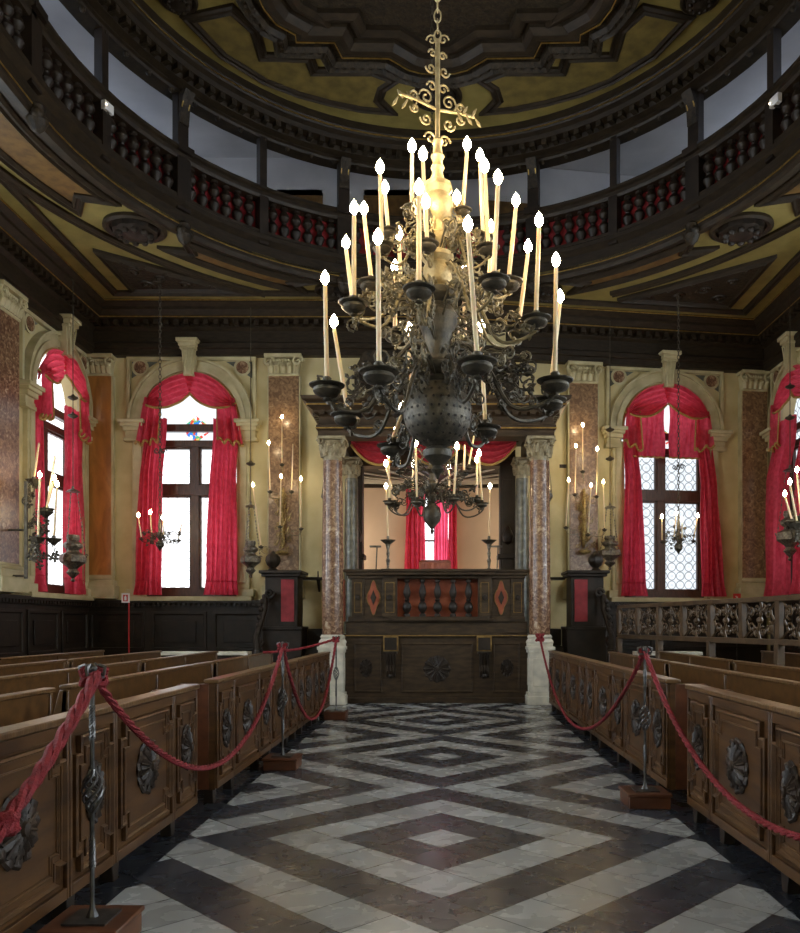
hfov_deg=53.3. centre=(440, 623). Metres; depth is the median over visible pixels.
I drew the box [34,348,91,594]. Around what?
window curtain
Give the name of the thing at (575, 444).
candle
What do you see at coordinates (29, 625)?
wainscot
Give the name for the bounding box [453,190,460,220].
candle
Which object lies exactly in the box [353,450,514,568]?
frame
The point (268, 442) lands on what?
candle
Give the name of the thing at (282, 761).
barrier post
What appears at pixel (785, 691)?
wooden pew
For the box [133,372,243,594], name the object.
window curtain
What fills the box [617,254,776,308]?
trim
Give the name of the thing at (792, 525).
sconce
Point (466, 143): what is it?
candle
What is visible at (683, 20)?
trim
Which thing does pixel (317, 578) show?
wall shelf
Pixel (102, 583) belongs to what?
pilaster
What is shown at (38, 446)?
candle
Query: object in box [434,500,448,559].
drape
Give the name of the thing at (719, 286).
trim
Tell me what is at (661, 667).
wooden pew
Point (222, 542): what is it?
drape
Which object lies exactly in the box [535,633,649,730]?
rope
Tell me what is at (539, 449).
marble column
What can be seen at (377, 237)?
candle
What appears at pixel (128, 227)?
boss
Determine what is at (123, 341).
trim
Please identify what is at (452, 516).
drape
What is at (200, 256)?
trim
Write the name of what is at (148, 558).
drape
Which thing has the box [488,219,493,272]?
candle
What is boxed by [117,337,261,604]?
window
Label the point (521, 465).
marble column
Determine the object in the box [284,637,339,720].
rope
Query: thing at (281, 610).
stall
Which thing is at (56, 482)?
candle
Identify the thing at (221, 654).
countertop
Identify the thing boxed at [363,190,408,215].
door
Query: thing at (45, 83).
gallery balustrade
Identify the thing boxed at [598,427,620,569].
hanging lamp
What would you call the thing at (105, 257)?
trim
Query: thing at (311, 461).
wall
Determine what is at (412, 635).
pulpit
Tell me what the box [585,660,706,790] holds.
bench
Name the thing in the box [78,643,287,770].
rope
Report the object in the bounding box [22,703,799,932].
floor
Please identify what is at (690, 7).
boss
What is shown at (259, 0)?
trim
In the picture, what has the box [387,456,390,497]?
candle
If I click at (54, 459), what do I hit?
candle
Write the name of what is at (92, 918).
barrier post
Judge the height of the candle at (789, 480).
0.765 m
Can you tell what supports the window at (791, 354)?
in the wall at (789, 408)
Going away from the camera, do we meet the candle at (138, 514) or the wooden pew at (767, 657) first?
the wooden pew at (767, 657)
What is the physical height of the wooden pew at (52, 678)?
1.040 m
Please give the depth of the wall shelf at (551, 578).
16.95 m
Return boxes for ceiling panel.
[0,112,90,201]
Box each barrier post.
[36,663,144,932]
[262,641,302,770]
[323,636,348,719]
[618,646,672,808]
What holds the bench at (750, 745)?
on the floor
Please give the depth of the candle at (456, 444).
11.49 m
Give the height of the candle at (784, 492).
0.530 m
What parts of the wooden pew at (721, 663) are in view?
rail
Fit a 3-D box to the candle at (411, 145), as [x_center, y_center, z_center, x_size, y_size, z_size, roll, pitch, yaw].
[-0.255,-3.989,7.000,0.070,0.573,0.070,0,0,22]
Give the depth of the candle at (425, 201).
6.68 m
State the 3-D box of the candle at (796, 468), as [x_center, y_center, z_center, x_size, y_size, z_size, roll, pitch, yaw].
[6.332,-2.362,14.094,0.122,0.866,0.067,0,0,12]
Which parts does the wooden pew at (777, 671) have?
rail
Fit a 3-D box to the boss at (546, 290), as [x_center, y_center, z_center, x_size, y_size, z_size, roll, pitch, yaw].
[2.138,-6.785,16.394,0.728,0.230,0.694,0,0,0]
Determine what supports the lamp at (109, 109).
attached to the gallery balustrade at (45, 83)
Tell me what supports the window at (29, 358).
in the wall at (68, 390)
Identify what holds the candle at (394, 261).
on the chandelier at (436, 410)
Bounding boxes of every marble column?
[316,436,348,704]
[342,457,362,633]
[511,457,529,633]
[524,436,555,704]
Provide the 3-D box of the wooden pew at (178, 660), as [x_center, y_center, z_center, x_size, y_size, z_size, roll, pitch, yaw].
[-4.040,0.980,11.910,0.500,1.040,3.320,0,0,0]
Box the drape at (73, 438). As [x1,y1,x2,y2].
[62,405,85,594]
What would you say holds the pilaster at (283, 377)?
attached to the wall at (311, 461)
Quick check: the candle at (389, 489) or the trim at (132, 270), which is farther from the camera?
the trim at (132, 270)
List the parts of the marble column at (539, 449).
moulding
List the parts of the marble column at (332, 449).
moulding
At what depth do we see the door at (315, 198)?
17.45 m
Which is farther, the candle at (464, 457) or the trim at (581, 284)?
the trim at (581, 284)
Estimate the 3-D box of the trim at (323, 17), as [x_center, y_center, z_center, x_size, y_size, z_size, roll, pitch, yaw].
[-0.050,-9.630,7.000,4.693,0.140,12.901,0,0,0]
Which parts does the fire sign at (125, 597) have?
plate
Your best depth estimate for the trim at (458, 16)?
12.60 m
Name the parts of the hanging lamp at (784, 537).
chain, chain, chain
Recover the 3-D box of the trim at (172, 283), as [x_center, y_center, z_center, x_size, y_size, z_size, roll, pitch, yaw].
[-5.285,-6.870,15.540,2.070,0.060,1.580,0,0,0]
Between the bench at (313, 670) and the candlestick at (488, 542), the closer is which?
the bench at (313, 670)
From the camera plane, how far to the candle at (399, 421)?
7.68 m
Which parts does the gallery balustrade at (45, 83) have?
post, post, post, post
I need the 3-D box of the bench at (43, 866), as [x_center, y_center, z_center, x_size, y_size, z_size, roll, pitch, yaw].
[-2.192,0.980,4.270,0.777,1.040,3.650,0,0,0]
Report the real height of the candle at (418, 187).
0.812 m
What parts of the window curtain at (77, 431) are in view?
curtain rail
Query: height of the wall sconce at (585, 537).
1.851 m
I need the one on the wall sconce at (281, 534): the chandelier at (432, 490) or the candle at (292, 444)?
the candle at (292, 444)
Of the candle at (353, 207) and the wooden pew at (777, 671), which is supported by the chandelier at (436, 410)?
the candle at (353, 207)
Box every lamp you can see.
[59,394,87,581]
[101,99,113,115]
[240,307,261,577]
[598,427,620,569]
[769,92,781,108]
[775,383,799,560]
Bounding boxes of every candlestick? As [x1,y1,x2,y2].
[381,536,394,568]
[482,536,495,568]
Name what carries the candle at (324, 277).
on the chandelier at (436, 410)
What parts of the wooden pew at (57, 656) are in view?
rail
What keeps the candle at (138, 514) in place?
on the chandelier at (159, 544)
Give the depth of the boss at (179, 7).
12.48 m
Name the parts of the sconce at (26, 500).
arm, arm, arm, arm, arm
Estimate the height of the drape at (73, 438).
3.870 m
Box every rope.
[0,670,101,842]
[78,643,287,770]
[263,639,332,653]
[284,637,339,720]
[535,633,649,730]
[643,651,799,840]
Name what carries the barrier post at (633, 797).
on the floor
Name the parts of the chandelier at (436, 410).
arm, arm, arm, arm, arm, arm, arm, arm, arm, arm, arm, arm, arm, pierced globe, chain, stem, stem, arm, arm, arm, arm, arm, arm, arm, arm, arm, arm, arm, arm, arm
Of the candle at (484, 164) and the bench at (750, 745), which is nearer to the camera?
the bench at (750, 745)
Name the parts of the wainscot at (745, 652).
raised panel, raised panel, raised panel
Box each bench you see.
[0,684,199,932]
[177,660,297,803]
[273,652,330,738]
[548,650,609,734]
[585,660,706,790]
[685,684,799,893]
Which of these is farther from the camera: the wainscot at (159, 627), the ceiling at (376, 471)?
the ceiling at (376, 471)
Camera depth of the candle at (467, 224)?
6.13 m
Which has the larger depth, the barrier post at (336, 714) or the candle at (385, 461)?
the barrier post at (336, 714)
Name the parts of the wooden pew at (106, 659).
panel, rail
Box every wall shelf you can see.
[303,571,321,591]
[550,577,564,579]
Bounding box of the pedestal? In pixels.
[561,551,615,661]
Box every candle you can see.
[33,443,39,476]
[37,471,41,534]
[46,456,55,503]
[46,474,55,507]
[53,481,58,535]
[137,512,141,536]
[149,509,151,531]
[161,515,163,534]
[252,483,261,544]
[267,440,270,489]
[279,474,281,524]
[281,415,282,462]
[291,444,293,489]
[300,477,301,526]
[321,270,328,375]
[330,314,348,405]
[342,235,351,294]
[350,200,357,294]
[360,201,372,274]
[373,228,382,360]
[376,159,383,238]
[382,180,389,224]
[384,460,395,499]
[384,483,388,535]
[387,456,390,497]
[391,260,397,325]
[392,401,402,436]
[396,227,402,280]
[405,322,410,379]
[408,138,415,201]
[414,178,423,279]
[415,441,417,496]
[419,146,426,231]
[421,194,429,236]
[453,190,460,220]
[453,442,458,493]
[461,136,470,204]
[462,266,466,336]
[463,215,478,350]
[463,445,465,469]
[468,436,474,463]
[475,456,477,494]
[476,148,484,230]
[477,449,482,499]
[478,319,486,418]
[481,158,489,240]
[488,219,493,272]
[488,483,491,535]
[492,169,502,270]
[507,193,519,273]
[518,239,531,318]
[534,212,542,309]
[550,289,563,372]
[552,252,559,370]
[565,478,569,525]
[574,444,576,492]
[581,423,583,469]
[587,483,591,532]
[596,447,598,494]
[602,479,604,527]
[660,514,662,539]
[681,517,682,537]
[693,513,698,538]
[783,491,792,518]
[788,479,797,520]
[795,467,799,510]
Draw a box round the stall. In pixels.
[253,551,307,661]
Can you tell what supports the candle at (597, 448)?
on the wall sconce at (585, 537)
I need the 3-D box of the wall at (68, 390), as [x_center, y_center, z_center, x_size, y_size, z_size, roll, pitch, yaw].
[-7.975,-3.000,6.975,0.450,9.000,21.950,0,0,0]
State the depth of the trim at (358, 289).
16.39 m
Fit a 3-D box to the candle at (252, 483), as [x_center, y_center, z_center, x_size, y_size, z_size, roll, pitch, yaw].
[-3.812,-2.282,16.443,0.207,1.302,0.057,0,0,5]
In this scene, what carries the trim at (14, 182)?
attached to the ceiling at (786, 246)
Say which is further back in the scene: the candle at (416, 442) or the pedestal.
the pedestal
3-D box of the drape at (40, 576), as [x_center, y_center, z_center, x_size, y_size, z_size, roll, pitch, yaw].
[-7.687,-2.565,15.228,0.227,3.870,0.556,0,0,0]
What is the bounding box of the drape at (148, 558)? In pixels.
[133,417,166,594]
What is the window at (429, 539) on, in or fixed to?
in the wall at (472, 551)
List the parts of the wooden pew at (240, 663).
panel, rail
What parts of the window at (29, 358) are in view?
pane, spandrel frame, frame, sill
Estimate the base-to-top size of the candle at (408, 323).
0.848 m
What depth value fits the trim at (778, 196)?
12.74 m
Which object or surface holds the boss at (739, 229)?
attached to the ceiling at (786, 246)
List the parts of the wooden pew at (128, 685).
panel, rail, panel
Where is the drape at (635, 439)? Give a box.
[621,425,647,595]
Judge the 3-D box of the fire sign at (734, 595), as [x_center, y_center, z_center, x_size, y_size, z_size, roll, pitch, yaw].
[6.768,0.403,18.212,0.170,2.194,0.036,0,0,0]
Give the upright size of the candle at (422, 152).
0.740 m
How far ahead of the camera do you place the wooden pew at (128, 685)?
7.51 m
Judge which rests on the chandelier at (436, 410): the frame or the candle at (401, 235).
the candle at (401, 235)
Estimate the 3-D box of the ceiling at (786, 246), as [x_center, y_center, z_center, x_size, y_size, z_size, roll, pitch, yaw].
[-0.035,-6.960,7.350,15.430,0.120,22.700,0,0,0]
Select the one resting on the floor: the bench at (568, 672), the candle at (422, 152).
the bench at (568, 672)
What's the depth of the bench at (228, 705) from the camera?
7.28 m
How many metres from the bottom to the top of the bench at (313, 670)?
1.040 m
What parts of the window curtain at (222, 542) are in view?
curtain rail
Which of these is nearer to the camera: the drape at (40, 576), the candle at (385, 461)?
the candle at (385, 461)
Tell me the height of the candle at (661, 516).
0.538 m
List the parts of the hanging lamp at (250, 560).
chain, chain, rod, chain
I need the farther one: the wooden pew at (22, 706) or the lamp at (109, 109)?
the lamp at (109, 109)
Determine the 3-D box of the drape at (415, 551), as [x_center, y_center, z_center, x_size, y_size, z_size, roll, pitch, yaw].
[-0.627,-1.525,19.640,0.626,3.650,0.353,0,0,0]
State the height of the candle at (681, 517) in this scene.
0.432 m
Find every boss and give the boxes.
[102,211,166,246]
[158,0,197,14]
[315,283,349,302]
[412,87,461,111]
[527,282,562,302]
[680,0,719,14]
[709,211,773,246]
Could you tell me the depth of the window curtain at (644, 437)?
18.13 m
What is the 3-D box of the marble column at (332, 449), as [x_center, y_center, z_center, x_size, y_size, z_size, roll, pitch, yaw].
[-2.038,-0.995,15.000,0.557,4.990,0.560,0,0,0]
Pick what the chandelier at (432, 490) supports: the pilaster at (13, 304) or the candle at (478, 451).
the candle at (478, 451)
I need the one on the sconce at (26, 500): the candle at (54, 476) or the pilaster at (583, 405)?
the candle at (54, 476)
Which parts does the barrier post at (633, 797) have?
twisted rod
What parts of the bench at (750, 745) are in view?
panel, panel moulding, moulding, stile frame, panel, moulding, panel moulding, stile frame, stile frame, panel moulding, panel, moulding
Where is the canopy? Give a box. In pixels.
[300,351,571,500]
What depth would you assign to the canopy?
14.80 m
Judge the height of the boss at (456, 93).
0.174 m
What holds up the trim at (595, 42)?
attached to the trim at (289, 47)
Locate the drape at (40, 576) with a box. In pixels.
[34,396,47,591]
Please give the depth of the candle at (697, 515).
16.49 m
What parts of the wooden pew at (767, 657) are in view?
rail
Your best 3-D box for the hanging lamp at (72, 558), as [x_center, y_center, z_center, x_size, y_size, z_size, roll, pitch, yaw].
[-7.209,-3.787,15.600,0.521,5.927,0.489,0,0,0]
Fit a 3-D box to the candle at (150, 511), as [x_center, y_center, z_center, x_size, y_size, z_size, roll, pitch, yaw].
[-5.944,-2.075,16.297,0.071,0.547,0.056,0,0,23]
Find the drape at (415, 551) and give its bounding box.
[404,489,425,568]
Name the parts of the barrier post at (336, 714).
twisted rod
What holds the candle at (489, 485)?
on the candlestick at (488, 542)
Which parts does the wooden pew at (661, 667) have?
rail, panel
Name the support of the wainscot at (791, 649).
attached to the wall at (789, 408)
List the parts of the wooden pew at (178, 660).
panel, rail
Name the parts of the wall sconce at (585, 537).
plate, arm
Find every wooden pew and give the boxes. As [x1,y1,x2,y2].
[0,650,104,665]
[0,660,66,675]
[0,660,140,712]
[0,688,55,726]
[53,661,214,714]
[66,651,161,667]
[140,651,218,671]
[212,653,272,676]
[608,652,669,676]
[658,651,734,670]
[667,661,799,706]
[733,660,799,680]
[760,651,799,667]
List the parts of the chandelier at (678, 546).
stem, chain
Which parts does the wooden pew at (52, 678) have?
panel, rail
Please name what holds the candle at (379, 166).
on the chandelier at (436, 410)
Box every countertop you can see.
[160,651,251,659]
[632,651,702,657]
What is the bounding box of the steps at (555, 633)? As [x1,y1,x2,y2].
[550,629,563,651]
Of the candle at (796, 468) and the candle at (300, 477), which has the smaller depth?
the candle at (796, 468)
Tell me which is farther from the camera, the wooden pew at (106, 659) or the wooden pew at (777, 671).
the wooden pew at (106, 659)
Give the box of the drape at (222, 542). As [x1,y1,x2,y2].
[203,418,237,594]
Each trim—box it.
[0,93,121,216]
[0,166,799,297]
[0,173,799,315]
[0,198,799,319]
[0,200,799,372]
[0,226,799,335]
[59,0,799,179]
[79,5,796,176]
[85,0,789,167]
[93,248,242,293]
[110,261,214,288]
[117,261,215,289]
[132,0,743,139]
[157,241,320,295]
[179,3,695,115]
[196,252,286,284]
[236,0,639,88]
[243,2,632,84]
[254,0,621,68]
[259,0,615,74]
[261,0,614,72]
[286,0,588,55]
[344,287,388,300]
[364,484,498,487]
[458,287,532,302]
[558,241,719,295]
[590,252,680,284]
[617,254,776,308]
[642,267,759,304]
[646,269,751,302]
[754,171,799,216]
[785,183,799,194]
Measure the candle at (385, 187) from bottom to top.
0.430 m
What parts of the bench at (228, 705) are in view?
panel, stile frame, panel, panel moulding, moulding, stile frame, panel, panel moulding, moulding, panel, stile frame, panel moulding, moulding, stile frame, panel, panel moulding, moulding, stile frame, panel, panel moulding, moulding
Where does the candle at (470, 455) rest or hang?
on the chandelier at (432, 490)
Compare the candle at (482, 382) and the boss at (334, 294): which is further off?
the boss at (334, 294)
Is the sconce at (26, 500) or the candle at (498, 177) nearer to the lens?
the candle at (498, 177)
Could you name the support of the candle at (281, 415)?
on the wall sconce at (281, 534)
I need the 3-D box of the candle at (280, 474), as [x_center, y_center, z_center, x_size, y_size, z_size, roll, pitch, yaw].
[-3.347,-2.600,16.600,0.057,1.072,0.057,1,0,0]
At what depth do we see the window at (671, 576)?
18.50 m
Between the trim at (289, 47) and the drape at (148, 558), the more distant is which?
the drape at (148, 558)
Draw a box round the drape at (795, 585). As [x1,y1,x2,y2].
[789,442,799,593]
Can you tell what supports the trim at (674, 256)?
attached to the ceiling at (786, 246)
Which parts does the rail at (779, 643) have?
post, post, rail, rail, post, post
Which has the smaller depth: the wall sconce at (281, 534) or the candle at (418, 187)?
the candle at (418, 187)
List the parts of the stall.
scroll arm, red panel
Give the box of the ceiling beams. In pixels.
[364,469,498,484]
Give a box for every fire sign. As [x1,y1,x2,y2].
[121,593,129,652]
[733,594,740,659]
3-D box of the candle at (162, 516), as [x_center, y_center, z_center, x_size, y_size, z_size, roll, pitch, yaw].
[-5.489,-1.957,15.700,0.057,0.404,0.056,0,0,-22]
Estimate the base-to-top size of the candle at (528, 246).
0.791 m
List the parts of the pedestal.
red panel, scroll arm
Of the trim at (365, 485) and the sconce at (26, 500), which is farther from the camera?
the trim at (365, 485)
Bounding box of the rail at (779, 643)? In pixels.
[616,594,799,665]
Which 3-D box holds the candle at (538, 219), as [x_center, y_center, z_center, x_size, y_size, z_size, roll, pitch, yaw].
[0.839,-3.121,6.852,0.080,0.856,0.070,0,0,22]
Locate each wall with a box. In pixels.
[0,322,79,594]
[39,0,799,175]
[96,158,505,645]
[364,488,498,568]
[449,168,767,650]
[768,368,796,650]
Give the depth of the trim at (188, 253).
15.32 m
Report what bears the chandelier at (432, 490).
hanging from the trim at (458, 16)
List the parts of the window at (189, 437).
pane, stained pane, sill, spandrel frame, frame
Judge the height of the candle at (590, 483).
1.077 m
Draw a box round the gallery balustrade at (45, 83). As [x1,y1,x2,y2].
[0,0,799,293]
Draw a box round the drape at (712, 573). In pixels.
[698,447,726,596]
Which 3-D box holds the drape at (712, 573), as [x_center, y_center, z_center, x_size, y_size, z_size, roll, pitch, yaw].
[6.195,-2.565,18.264,0.606,3.870,0.359,0,0,-9]
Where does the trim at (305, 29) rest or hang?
attached to the trim at (458, 16)
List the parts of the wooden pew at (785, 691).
panel, rail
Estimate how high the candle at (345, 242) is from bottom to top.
0.572 m
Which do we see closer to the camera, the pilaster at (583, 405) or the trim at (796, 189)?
the trim at (796, 189)
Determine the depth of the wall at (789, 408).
17.99 m
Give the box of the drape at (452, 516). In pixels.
[448,489,457,568]
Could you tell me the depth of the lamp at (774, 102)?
12.15 m
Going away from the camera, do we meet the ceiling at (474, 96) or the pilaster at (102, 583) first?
the ceiling at (474, 96)
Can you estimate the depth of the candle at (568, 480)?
17.24 m
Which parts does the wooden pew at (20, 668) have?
rail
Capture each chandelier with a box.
[139,283,180,550]
[309,0,572,478]
[383,0,488,534]
[659,292,697,553]
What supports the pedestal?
on the floor
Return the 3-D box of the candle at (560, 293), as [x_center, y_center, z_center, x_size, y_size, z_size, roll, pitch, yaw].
[1.092,-2.688,7.557,0.152,0.979,0.075,0,0,10]
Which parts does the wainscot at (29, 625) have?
raised panel, raised panel, raised panel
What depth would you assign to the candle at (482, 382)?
7.83 m
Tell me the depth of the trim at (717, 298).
16.38 m
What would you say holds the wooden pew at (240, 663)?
on the floor
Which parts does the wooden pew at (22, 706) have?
rail, panel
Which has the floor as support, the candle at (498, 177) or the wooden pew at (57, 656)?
the wooden pew at (57, 656)
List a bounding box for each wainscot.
[0,594,92,657]
[88,600,264,654]
[604,601,767,662]
[766,600,799,652]
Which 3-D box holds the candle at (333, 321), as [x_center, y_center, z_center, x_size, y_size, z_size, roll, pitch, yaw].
[-0.958,-2.482,7.507,0.180,0.880,0.075,0,0,-8]
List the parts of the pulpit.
gilt frame, panel moulding, gilt frame, cornice, rail, plinth rail, panel moulding, gilt frame, panel moulding, gilt frame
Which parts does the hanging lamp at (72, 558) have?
chain, chain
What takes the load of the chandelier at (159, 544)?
hanging from the ceiling at (786, 246)
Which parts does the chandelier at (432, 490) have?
arm, arm, arm, arm, arm, stem, chain, arm, arm, arm, arm, arm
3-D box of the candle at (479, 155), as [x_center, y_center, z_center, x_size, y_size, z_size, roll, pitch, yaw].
[0.364,-4.009,7.348,0.079,0.780,0.070,0,0,22]
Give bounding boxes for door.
[279,190,322,203]
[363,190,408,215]
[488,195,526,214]
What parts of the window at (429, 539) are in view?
frame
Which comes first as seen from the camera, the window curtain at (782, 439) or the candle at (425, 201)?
the candle at (425, 201)
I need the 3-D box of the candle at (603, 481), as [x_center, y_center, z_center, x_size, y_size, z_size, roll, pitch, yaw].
[3.531,-2.608,17.250,0.057,1.056,0.057,-1,0,0]
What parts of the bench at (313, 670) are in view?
stile frame, panel moulding, stile frame, panel moulding, moulding, panel, stile frame, panel moulding, stile frame, panel, panel moulding, stile frame, panel moulding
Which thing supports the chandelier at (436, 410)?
hanging from the trim at (458, 16)
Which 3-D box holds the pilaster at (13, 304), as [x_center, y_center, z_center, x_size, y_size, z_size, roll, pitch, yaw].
[-7.585,-3.205,13.938,0.329,5.310,0.916,0,0,0]
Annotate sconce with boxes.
[8,477,61,578]
[258,463,303,559]
[563,470,606,553]
[783,514,799,546]
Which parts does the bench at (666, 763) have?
panel, panel moulding, moulding, stile frame, panel moulding, moulding, panel, stile frame, moulding, panel moulding, stile frame, panel, moulding, panel, panel moulding, stile frame, panel, panel moulding, moulding, stile frame, panel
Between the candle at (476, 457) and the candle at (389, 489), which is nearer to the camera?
the candle at (389, 489)
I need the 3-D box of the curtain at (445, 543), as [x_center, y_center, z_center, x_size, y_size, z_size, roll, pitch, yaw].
[-0.245,-1.540,19.670,1.405,3.680,0.359,0,0,-4]
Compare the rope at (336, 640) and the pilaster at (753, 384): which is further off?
the pilaster at (753, 384)
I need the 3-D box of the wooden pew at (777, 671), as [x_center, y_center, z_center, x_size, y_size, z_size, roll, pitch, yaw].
[3.940,0.980,8.160,0.500,1.040,3.820,0,0,0]
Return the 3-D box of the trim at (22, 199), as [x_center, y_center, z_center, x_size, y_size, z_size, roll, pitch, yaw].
[-0.035,-6.860,7.276,13.632,0.080,20.755,0,0,0]
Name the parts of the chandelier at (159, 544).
stem, chain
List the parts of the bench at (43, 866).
panel, moulding, panel moulding, stile frame, stile frame, panel, panel moulding, moulding, stile frame, panel moulding, panel, moulding, stile frame, panel, panel moulding, moulding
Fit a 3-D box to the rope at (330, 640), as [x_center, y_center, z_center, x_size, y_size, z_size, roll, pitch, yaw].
[-2.203,0.336,12.451,1.141,0.249,0.042,0,0,-15]
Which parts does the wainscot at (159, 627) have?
raised panel, raised panel, raised panel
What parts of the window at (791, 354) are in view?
spandrel frame, frame, pane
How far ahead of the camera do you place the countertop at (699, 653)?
15.25 m
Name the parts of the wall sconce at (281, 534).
plate, arm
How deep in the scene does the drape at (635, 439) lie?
17.96 m
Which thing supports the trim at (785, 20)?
attached to the ceiling at (474, 96)
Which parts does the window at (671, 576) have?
stained pane, pane, frame, spandrel frame, sill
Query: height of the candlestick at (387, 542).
0.667 m
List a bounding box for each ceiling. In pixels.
[0,141,799,317]
[144,0,731,129]
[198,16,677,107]
[364,464,566,482]
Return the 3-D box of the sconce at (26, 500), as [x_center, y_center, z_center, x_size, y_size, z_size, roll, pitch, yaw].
[-7.011,-1.699,13.905,0.852,1.815,0.714,0,0,39]
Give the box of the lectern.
[419,560,450,568]
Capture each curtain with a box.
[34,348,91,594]
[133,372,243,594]
[404,488,457,568]
[621,383,726,596]
[763,364,799,595]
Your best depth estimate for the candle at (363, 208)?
7.43 m
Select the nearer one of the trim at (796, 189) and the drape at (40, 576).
the trim at (796, 189)
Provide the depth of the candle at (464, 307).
7.68 m
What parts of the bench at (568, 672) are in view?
stile frame, panel moulding, moulding, stile frame, panel, panel moulding, panel moulding, stile frame, panel moulding, moulding, stile frame, panel, panel moulding, moulding, panel, stile frame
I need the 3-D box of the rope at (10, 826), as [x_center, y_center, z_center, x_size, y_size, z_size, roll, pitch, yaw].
[-1.619,0.683,1.400,0.103,0.938,4.636,0,0,1]
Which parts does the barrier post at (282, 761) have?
twisted rod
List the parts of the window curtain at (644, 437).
curtain rail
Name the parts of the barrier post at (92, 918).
twisted rod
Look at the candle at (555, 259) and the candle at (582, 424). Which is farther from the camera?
the candle at (582, 424)
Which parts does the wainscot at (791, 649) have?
raised panel, raised panel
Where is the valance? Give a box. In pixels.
[350,441,518,465]
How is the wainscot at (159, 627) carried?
attached to the wall at (311, 461)
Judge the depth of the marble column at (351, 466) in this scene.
16.67 m
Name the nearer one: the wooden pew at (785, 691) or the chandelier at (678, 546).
the wooden pew at (785, 691)
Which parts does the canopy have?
pulpit canopy, dentil molding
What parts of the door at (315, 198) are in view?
panel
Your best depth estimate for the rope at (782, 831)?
4.96 m
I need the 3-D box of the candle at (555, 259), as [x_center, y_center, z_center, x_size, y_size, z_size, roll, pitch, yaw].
[0.997,-2.706,6.900,0.070,1.043,0.070,0,0,-22]
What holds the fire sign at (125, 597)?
on the floor
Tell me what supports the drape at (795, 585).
hanging from the window curtain at (782, 439)
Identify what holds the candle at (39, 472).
on the sconce at (26, 500)
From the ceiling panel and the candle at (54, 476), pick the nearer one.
the ceiling panel
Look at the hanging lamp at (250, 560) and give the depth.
16.92 m
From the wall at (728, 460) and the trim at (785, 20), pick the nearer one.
the trim at (785, 20)
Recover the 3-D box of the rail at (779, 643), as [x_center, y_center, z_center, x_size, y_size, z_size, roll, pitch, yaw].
[4.280,0.565,11.303,0.100,1.870,8.850,0,0,-10]
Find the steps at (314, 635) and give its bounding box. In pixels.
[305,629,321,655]
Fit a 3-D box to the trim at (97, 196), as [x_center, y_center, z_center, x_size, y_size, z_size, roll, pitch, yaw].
[-5.979,-6.852,11.232,1.177,0.096,4.278,0,0,5]
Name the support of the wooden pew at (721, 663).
on the floor
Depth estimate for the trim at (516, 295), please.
16.53 m
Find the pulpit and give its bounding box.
[343,569,529,702]
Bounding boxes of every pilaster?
[0,279,28,593]
[86,353,118,598]
[262,353,304,598]
[563,360,604,599]
[734,369,769,597]
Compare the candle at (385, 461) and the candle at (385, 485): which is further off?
the candle at (385, 485)
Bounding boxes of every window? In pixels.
[19,308,97,604]
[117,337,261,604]
[425,498,434,559]
[600,350,732,605]
[759,331,799,601]
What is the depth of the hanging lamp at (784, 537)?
16.13 m
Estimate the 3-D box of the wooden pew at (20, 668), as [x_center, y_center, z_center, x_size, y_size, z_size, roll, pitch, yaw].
[-5.090,0.980,8.410,0.500,1.040,3.820,0,0,0]
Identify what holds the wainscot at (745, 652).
attached to the wall at (728, 460)
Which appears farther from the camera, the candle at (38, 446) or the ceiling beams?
the ceiling beams
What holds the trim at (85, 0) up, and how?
attached to the trim at (785, 20)
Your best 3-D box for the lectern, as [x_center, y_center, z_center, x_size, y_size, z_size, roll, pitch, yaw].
[-0.120,-1.048,15.803,0.626,0.496,0.537,0,0,0]
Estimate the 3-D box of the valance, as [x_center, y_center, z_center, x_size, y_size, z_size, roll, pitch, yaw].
[-0.140,-3.477,15.985,3.400,0.625,0.191,0,0,0]
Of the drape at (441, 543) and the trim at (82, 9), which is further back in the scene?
the drape at (441, 543)
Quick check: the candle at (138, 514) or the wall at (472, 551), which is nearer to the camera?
the candle at (138, 514)
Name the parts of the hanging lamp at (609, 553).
chain, chain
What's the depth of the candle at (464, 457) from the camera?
11.69 m

